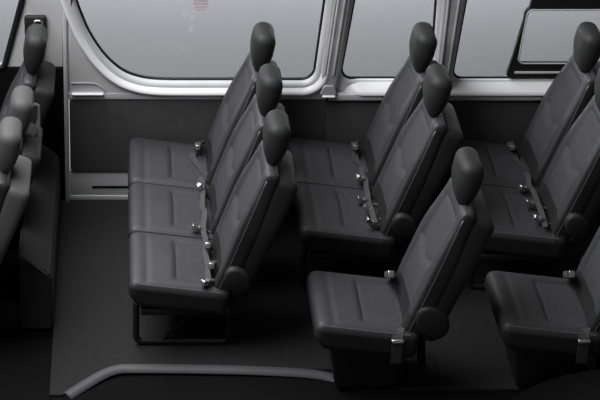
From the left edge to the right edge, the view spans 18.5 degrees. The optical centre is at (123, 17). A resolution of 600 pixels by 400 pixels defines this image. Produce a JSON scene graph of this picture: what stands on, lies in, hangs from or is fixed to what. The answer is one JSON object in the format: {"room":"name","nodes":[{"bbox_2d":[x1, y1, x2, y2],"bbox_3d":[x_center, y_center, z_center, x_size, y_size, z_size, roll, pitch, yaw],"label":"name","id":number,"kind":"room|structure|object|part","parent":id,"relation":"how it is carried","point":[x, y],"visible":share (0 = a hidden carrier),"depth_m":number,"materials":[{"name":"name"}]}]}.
{"room":"vehicle interior","nodes":[
{"label":"vehicle interior","id":0,"kind":"room"},
{"bbox_2d":[0,0,62,66],"bbox_3d":[-0.825,-0.011,9.431,1.034,0.602,0.046,0,26,0],"label":"wall","id":1,"kind":"structure","parent":0,"point":[53,10],"depth_m":9.45,"materials":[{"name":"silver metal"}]},
{"bbox_2d":[0,0,24,69],"bbox_3d":[-0.856,0.063,9.455,0.704,0.457,0.065,0,26,0],"label":"window","id":2,"kind":"structure","parent":1,"relation":"in","point":[20,5],"depth_m":9.44,"materials":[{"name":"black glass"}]},
{"bbox_2d":[0,67,65,200],"bbox_3d":[-0.829,0.659,9.759,1.026,0.906,0.070,0,26,0],"label":"trim","id":3,"kind":"structure","parent":1,"relation":"attached to","point":[53,138],"depth_m":9.66,"materials":[{"name":"black plastic"}]},
{"bbox_2d":[24,15,46,33],"bbox_3d":[-0.457,0.265,9.518,0.115,0.608,0.044,0,26,0],"label":"anchor","id":4,"kind":"object","parent":1,"relation":"attached to","point":[29,20],"visible":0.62,"depth_m":9.39,"materials":[{"name":"black plastic"}]},
{"bbox_2d":[60,0,339,201],"bbox_3d":[0.387,0.356,9.592,1.459,1.408,0.086,0,26,0],"label":"door","id":5,"kind":"structure","parent":1,"relation":"in","point":[109,107],"depth_m":9.63,"materials":[{"name":"silver metal"}]},
{"bbox_3d":[0.373,0.977,9.880,1.330,0.030,0.010,0,26,0],"label":"sill plate","id":6,"kind":"part","parent":5,"relation":"part of","materials":[{"name":"silver metal"}]},
{"bbox_3d":[0.388,0.897,9.872,1.360,0.180,0.054,0,26,0],"label":"kick panel","id":7,"kind":"part","parent":5,"relation":"part of","materials":[{"name":"grey plastic"}]},
{"bbox_3d":[0.387,0.406,9.616,1.358,0.040,0.046,0,26,0],"label":"sill","id":8,"kind":"part","parent":5,"relation":"part of","materials":[{"name":"grey"}]},
{"bbox_3d":[0.390,0.620,9.735,1.356,0.446,0.060,0,26,0],"label":"trim panel","id":9,"kind":"part","parent":5,"relation":"part of","materials":[{"name":"black plastic"}]},
{"bbox_2d":[75,0,324,79],"bbox_3d":[0.387,0.049,9.473,1.345,0.637,0.022,0,26,0],"label":"window","id":10,"kind":"structure","parent":5,"relation":"attached to","point":[77,2],"depth_m":9.58,"materials":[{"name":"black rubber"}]},
{"bbox_2d":[193,0,207,11],"bbox_3d":[0.396,-0.082,9.413,0.080,0.118,0.002,0,26,0],"label":"window sticker","id":11,"kind":"object","parent":10,"relation":"attached to","point":[198,5],"visible":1,"depth_m":9.42,"materials":[{"name":"white paper"}]},
{"bbox_2d":[49,200,599,396],"bbox_3d":[1.458,1.377,9.146,3.600,0.050,1.720,0,26,0],"label":"floor","id":12,"kind":"structure","parent":0,"point":[272,326],"depth_m":8.88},
{"bbox_2d":[0,337,52,399],"bbox_3d":[-0.827,1.834,8.501,1.030,0.292,0.800,0,26,0],"label":"trim","id":13,"kind":"structure","parent":12,"relation":"attached to","point":[25,362],"depth_m":8.55,"materials":[{"name":"black plastic"}]},
{"bbox_2d":[0,117,31,264],"bbox_3d":[-0.817,1.010,8.551,0.774,1.162,0.459,0,26,0],"label":"seat","id":14,"kind":"object","parent":13,"relation":"on","point":[15,169],"visible":1,"depth_m":8.29,"materials":[{"name":"black leather"}]},
{"bbox_3d":[-0.664,0.963,8.528,0.290,0.649,0.418,0,26,0],"label":"backrest","id":15,"kind":"part","parent":14,"relation":"part of","materials":[{"name":"grey plastic"}]},
{"bbox_2d":[0,204,60,337],"bbox_3d":[-0.837,1.393,9.424,1.010,0.280,1.235,0,26,0],"label":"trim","id":16,"kind":"structure","parent":12,"relation":"attached to","point":[9,271],"depth_m":9.09,"materials":[{"name":"black plastic"}]},
{"bbox_2d":[9,85,42,185],"bbox_3d":[-0.787,0.845,8.988,0.774,1.077,0.459,0,26,0],"label":"seat","id":17,"kind":"object","parent":16,"relation":"on","point":[21,106],"visible":0.4,"depth_m":8.74,"materials":[{"name":"black leather"}]},
{"bbox_3d":[-0.634,0.837,8.984,0.290,0.649,0.418,0,26,0],"label":"backrest","id":18,"kind":"part","parent":17,"relation":"part of","materials":[{"name":"grey plastic"}]},
{"bbox_2d":[0,24,55,125],"bbox_3d":[-0.737,0.595,9.383,0.774,1.182,0.459,0,26,0],"label":"seat","id":19,"kind":"object","parent":16,"relation":"on","point":[38,74],"visible":0.47,"depth_m":9.12,"materials":[{"name":"black leather"}]},
{"bbox_3d":[-0.584,0.539,9.356,0.290,0.649,0.418,0,26,0],"label":"backrest","id":20,"kind":"part","parent":19,"relation":"part of","materials":[{"name":"black leather"}]},
{"bbox_2d":[18,144,60,328],"bbox_3d":[-0.422,1.071,9.235,0.160,0.424,1.153,0,26,0],"label":"box","id":21,"kind":"object","parent":16,"relation":"on","point":[39,235],"visible":0.86,"depth_m":8.83,"materials":[{"name":"grey plastic"}]},
{"bbox_2d":[64,364,333,399],"bbox_3d":[0.390,1.700,8.457,1.344,0.066,0.242,0,26,0],"label":"trim","id":22,"kind":"structure","parent":12,"relation":"attached to","point":[94,379],"depth_m":8.50,"materials":[{"name":"grey plastic"}]},
{"bbox_2d":[128,22,297,343],"bbox_3d":[0.408,0.783,8.976,0.774,1.165,1.406,0,26,0],"label":"seat","id":23,"kind":"object","parent":12,"relation":"on","point":[204,221],"visible":1,"depth_m":8.71,"materials":[{"name":"black leather"}]},
{"bbox_2d":[128,138,208,190],"bbox_3d":[0.259,0.815,9.517,0.476,0.194,0.459,0,26,0],"label":"cushion","id":24,"kind":"object","parent":23,"relation":"on","point":[150,162],"depth_m":9.46,"materials":[{"name":"black leather"}]},
{"bbox_2d":[128,183,213,239],"bbox_3d":[0.259,1.016,9.102,0.476,0.194,0.459,0,26,0],"label":"cushion","id":25,"kind":"object","parent":23,"relation":"on","point":[179,210],"depth_m":9.05,"materials":[{"name":"black leather"}]},
{"bbox_2d":[128,233,229,314],"bbox_3d":[0.259,1.218,8.688,0.476,0.194,0.459,0,26,0],"label":"cushion","id":26,"kind":"object","parent":23,"relation":"on","point":[169,273],"depth_m":8.54,"materials":[{"name":"black leather"}]},
{"bbox_3d":[0.288,1.089,9.138,0.420,0.047,1.359,0,26,0],"label":"frame","id":27,"kind":"part","parent":23,"relation":"part of","materials":[{"name":"black paint"}]},
{"bbox_3d":[0.561,0.528,9.378,0.290,0.649,0.418,0,26,0],"label":"backrest","id":28,"kind":"part","parent":23,"relation":"part of","materials":[{"name":"black leather"}]},
{"bbox_3d":[0.561,0.730,8.963,0.290,0.649,0.418,0,26,0],"label":"backrest","id":29,"kind":"part","parent":23,"relation":"part of","materials":[{"name":"black leather"}]},
{"bbox_3d":[0.561,0.931,8.549,0.290,0.649,0.418,0,26,0],"label":"backrest","id":30,"kind":"part","parent":23,"relation":"part of","materials":[{"name":"black leather"}]},
{"bbox_2d":[52,371,520,399],"bbox_3d":[0.958,2.005,8.329,4.600,0.436,0.800,0,26,0],"label":"trim","id":31,"kind":"structure","parent":12,"relation":"attached to","point":[123,386],"depth_m":8.40,"materials":[{"name":"black plastic"}]},
{"bbox_2d":[513,369,599,399],"bbox_3d":[2.373,1.779,8.177,1.270,0.375,0.225,0,26,0],"label":"trim","id":32,"kind":"structure","parent":31,"relation":"attached to","point":[585,385],"depth_m":8.16,"materials":[{"name":"black plastic"}]},
{"bbox_2d":[287,22,463,288],"bbox_3d":[1.244,0.682,9.183,0.774,1.165,0.945,0,26,0],"label":"seat","id":33,"kind":"object","parent":12,"relation":"on","point":[354,202],"visible":0.96,"depth_m":9.01,"materials":[{"name":"grey leather"}]},
{"bbox_2d":[287,138,373,190],"bbox_3d":[1.095,0.815,9.517,0.476,0.194,0.459,0,26,0],"label":"cushion","id":34,"kind":"object","parent":33,"relation":"on","point":[319,163],"depth_m":9.46,"materials":[{"name":"black leather"}]},
{"bbox_2d":[293,183,395,259],"bbox_3d":[1.095,1.016,9.102,0.476,0.194,0.459,0,26,0],"label":"cushion","id":35,"kind":"object","parent":33,"relation":"on","point":[335,221],"depth_m":8.95,"materials":[{"name":"black leather"}]},
{"bbox_3d":[1.124,0.988,9.345,0.420,0.047,0.898,0,26,0],"label":"frame","id":36,"kind":"part","parent":33,"relation":"part of","materials":[{"name":"black paint"}]},
{"bbox_3d":[1.397,0.528,9.378,0.290,0.649,0.418,0,26,0],"label":"backrest","id":37,"kind":"part","parent":33,"relation":"part of","materials":[{"name":"black leather"}]},
{"bbox_3d":[1.397,0.730,8.963,0.290,0.649,0.418,0,26,0],"label":"backrest","id":38,"kind":"part","parent":33,"relation":"part of","materials":[{"name":"grey plastic"}]},
{"bbox_2d":[306,147,493,387],"bbox_3d":[1.244,1.125,8.283,0.774,1.159,0.514,0,26,0],"label":"passenger seat","id":39,"kind":"object","parent":12,"relation":"on","point":[367,325],"visible":1,"depth_m":8.20,"materials":[{"name":"black leather"}]},
{"bbox_2d":[306,271,418,357],"bbox_3d":[1.095,1.363,8.389,0.476,0.194,0.459,0,26,0],"label":"cushion","id":40,"kind":"object","parent":39,"relation":"on","point":[353,316],"depth_m":8.27,"materials":[{"name":"black leather"}]},
{"bbox_3d":[1.390,1.504,8.479,0.149,0.306,0.160,0,26,0],"label":"leg","id":41,"kind":"part","parent":39,"relation":"part of","materials":[{"name":"black paint"}]},
{"bbox_3d":[1.397,1.077,8.250,0.290,0.649,0.418,0,26,0],"label":"backrest","id":42,"kind":"part","parent":39,"relation":"part of","materials":[{"name":"grey plastic"}]},
{"bbox_2d":[444,22,599,288],"bbox_3d":[2.080,0.682,9.183,0.774,1.165,0.945,0,26,0],"label":"seat","id":43,"kind":"object","parent":12,"relation":"on","point":[541,194],"visible":0.91,"depth_m":9.08,"materials":[{"name":"grey leather"}]},
{"bbox_2d":[449,140,538,188],"bbox_3d":[1.931,0.815,9.517,0.476,0.194,0.459,0,26,0],"label":"cushion","id":44,"kind":"object","parent":43,"relation":"on","point":[509,165],"depth_m":9.47,"materials":[{"name":"black leather"}]},
{"bbox_3d":[1.960,0.988,9.345,0.420,0.047,0.898,0,26,0],"label":"frame","id":45,"kind":"part","parent":43,"relation":"part of","materials":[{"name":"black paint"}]},
{"bbox_2d":[480,185,565,259],"bbox_3d":[1.931,1.016,9.102,0.476,0.194,0.459,0,26,0],"label":"cushion","id":46,"kind":"object","parent":43,"relation":"on","point":[527,226],"depth_m":8.94,"materials":[{"name":"black leather"}]},
{"bbox_3d":[2.233,0.528,9.378,0.290,0.649,0.418,0,26,0],"label":"backrest","id":47,"kind":"part","parent":43,"relation":"part of","materials":[{"name":"black leather"}]},
{"bbox_3d":[2.233,0.730,8.963,0.290,0.649,0.418,0,26,0],"label":"backrest","id":48,"kind":"part","parent":43,"relation":"part of","materials":[{"name":"grey plastic"}]},
{"bbox_2d":[484,227,599,387],"bbox_3d":[2.080,1.125,8.283,0.774,1.159,0.514,0,26,0],"label":"passenger seat","id":49,"kind":"object","parent":12,"relation":"on","point":[549,327],"visible":1,"depth_m":8.31,"materials":[{"name":"black leather"}]},
{"bbox_2d":[484,271,599,357],"bbox_3d":[1.931,1.363,8.389,0.476,0.194,0.459,0,26,0],"label":"cushion","id":50,"kind":"object","parent":49,"relation":"on","point":[535,316],"depth_m":8.28,"materials":[{"name":"black leather"}]},
{"bbox_3d":[2.233,1.077,8.250,0.290,0.649,0.418,0,26,0],"label":"backrest","id":51,"kind":"part","parent":49,"relation":"part of","materials":[{"name":"grey plastic"}]},
{"bbox_3d":[2.226,1.504,8.479,0.149,0.306,0.160,0,26,0],"label":"leg","id":52,"kind":"part","parent":49,"relation":"part of","materials":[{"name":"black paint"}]},
{"bbox_2d":[335,0,553,90],"bbox_3d":[2.166,0.051,9.462,2.185,0.740,0.046,0,26,0],"label":"wall","id":53,"kind":"structure","parent":0,"point":[343,82],"depth_m":9.57,"materials":[{"name":"silver metal"}]},
{"bbox_2d":[320,85,336,97],"bbox_3d":[1.074,0.387,9.549,0.087,0.064,0.030,0,26,0],"label":"latch","id":54,"kind":"object","parent":53,"relation":"attached to","point":[328,91],"depth_m":9.55,"materials":[{"name":"white plastic"}]},
{"bbox_2d":[321,0,350,88],"bbox_3d":[1.107,0.054,9.427,0.150,0.715,0.058,0,26,0],"label":"trim","id":55,"kind":"structure","parent":53,"relation":"attached to","point":[344,5],"depth_m":9.43,"materials":[{"name":"grey plastic"}]},
{"bbox_2d":[341,0,436,78],"bbox_3d":[1.379,0.091,9.491,0.499,0.529,0.026,0,26,0],"label":"window","id":56,"kind":"structure","parent":53,"relation":"in","point":[435,1],"depth_m":9.52,"materials":[{"name":"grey glass"}]},
{"bbox_2d":[324,98,541,199],"bbox_3d":[2.163,0.695,9.776,2.190,0.628,0.070,0,26,0],"label":"side wall panel","id":57,"kind":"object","parent":53,"relation":"attached to","point":[346,121],"depth_m":9.66,"materials":[{"name":"black plastic"}]},
{"bbox_2d":[328,91,543,99],"bbox_3d":[2.167,0.408,9.608,2.182,0.038,0.062,0,26,0],"label":"trim","id":58,"kind":"structure","parent":53,"relation":"attached to","point":[341,95],"depth_m":9.58,"materials":[{"name":"grey"}]},
{"bbox_2d":[344,78,554,95],"bbox_3d":[2.188,0.362,9.579,2.140,0.078,0.074,0,26,0],"label":"trim","id":59,"kind":"structure","parent":53,"relation":"attached to","point":[358,88],"depth_m":9.57,"materials":[{"name":"white plastic"}]},
{"bbox_2d":[437,0,464,78],"bbox_3d":[1.698,0.052,9.426,0.128,0.710,0.058,0,26,0],"label":"trim","id":60,"kind":"structure","parent":53,"relation":"attached to","point":[451,10],"depth_m":9.41,"materials":[{"name":"grey plastic"}]},
{"bbox_2d":[453,0,599,78],"bbox_3d":[2.368,0.072,9.468,1.302,0.583,0.051,0,26,0],"label":"window","id":61,"kind":"structure","parent":53,"relation":"in","point":[516,68],"depth_m":9.52,"materials":[{"name":"clear glass"}]},
{"bbox_3d":[2.483,0.289,9.550,0.870,0.012,0.010,0,26,0],"label":"sash rail","id":62,"kind":"part","parent":61,"relation":"part of","materials":[{"name":"grey metal"}]},
{"bbox_3d":[2.485,0.061,9.463,0.947,0.558,0.030,0,26,0],"label":"sliding sash","id":63,"kind":"part","parent":61,"relation":"part of","materials":[{"name":"black paint"}]},
{"label":"outside","id":64,"kind":"structure","parent":0,"visible":0},
{"bbox_2d":[0,0,599,162],"bbox_3d":[1.458,0.984,11.557,21.000,0.050,15.000,0,26,0],"label":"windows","id":65,"kind":"structure","parent":64,"point":[155,38],"depth_m":13.29,"materials":[{"name":"grey"}]}
]}

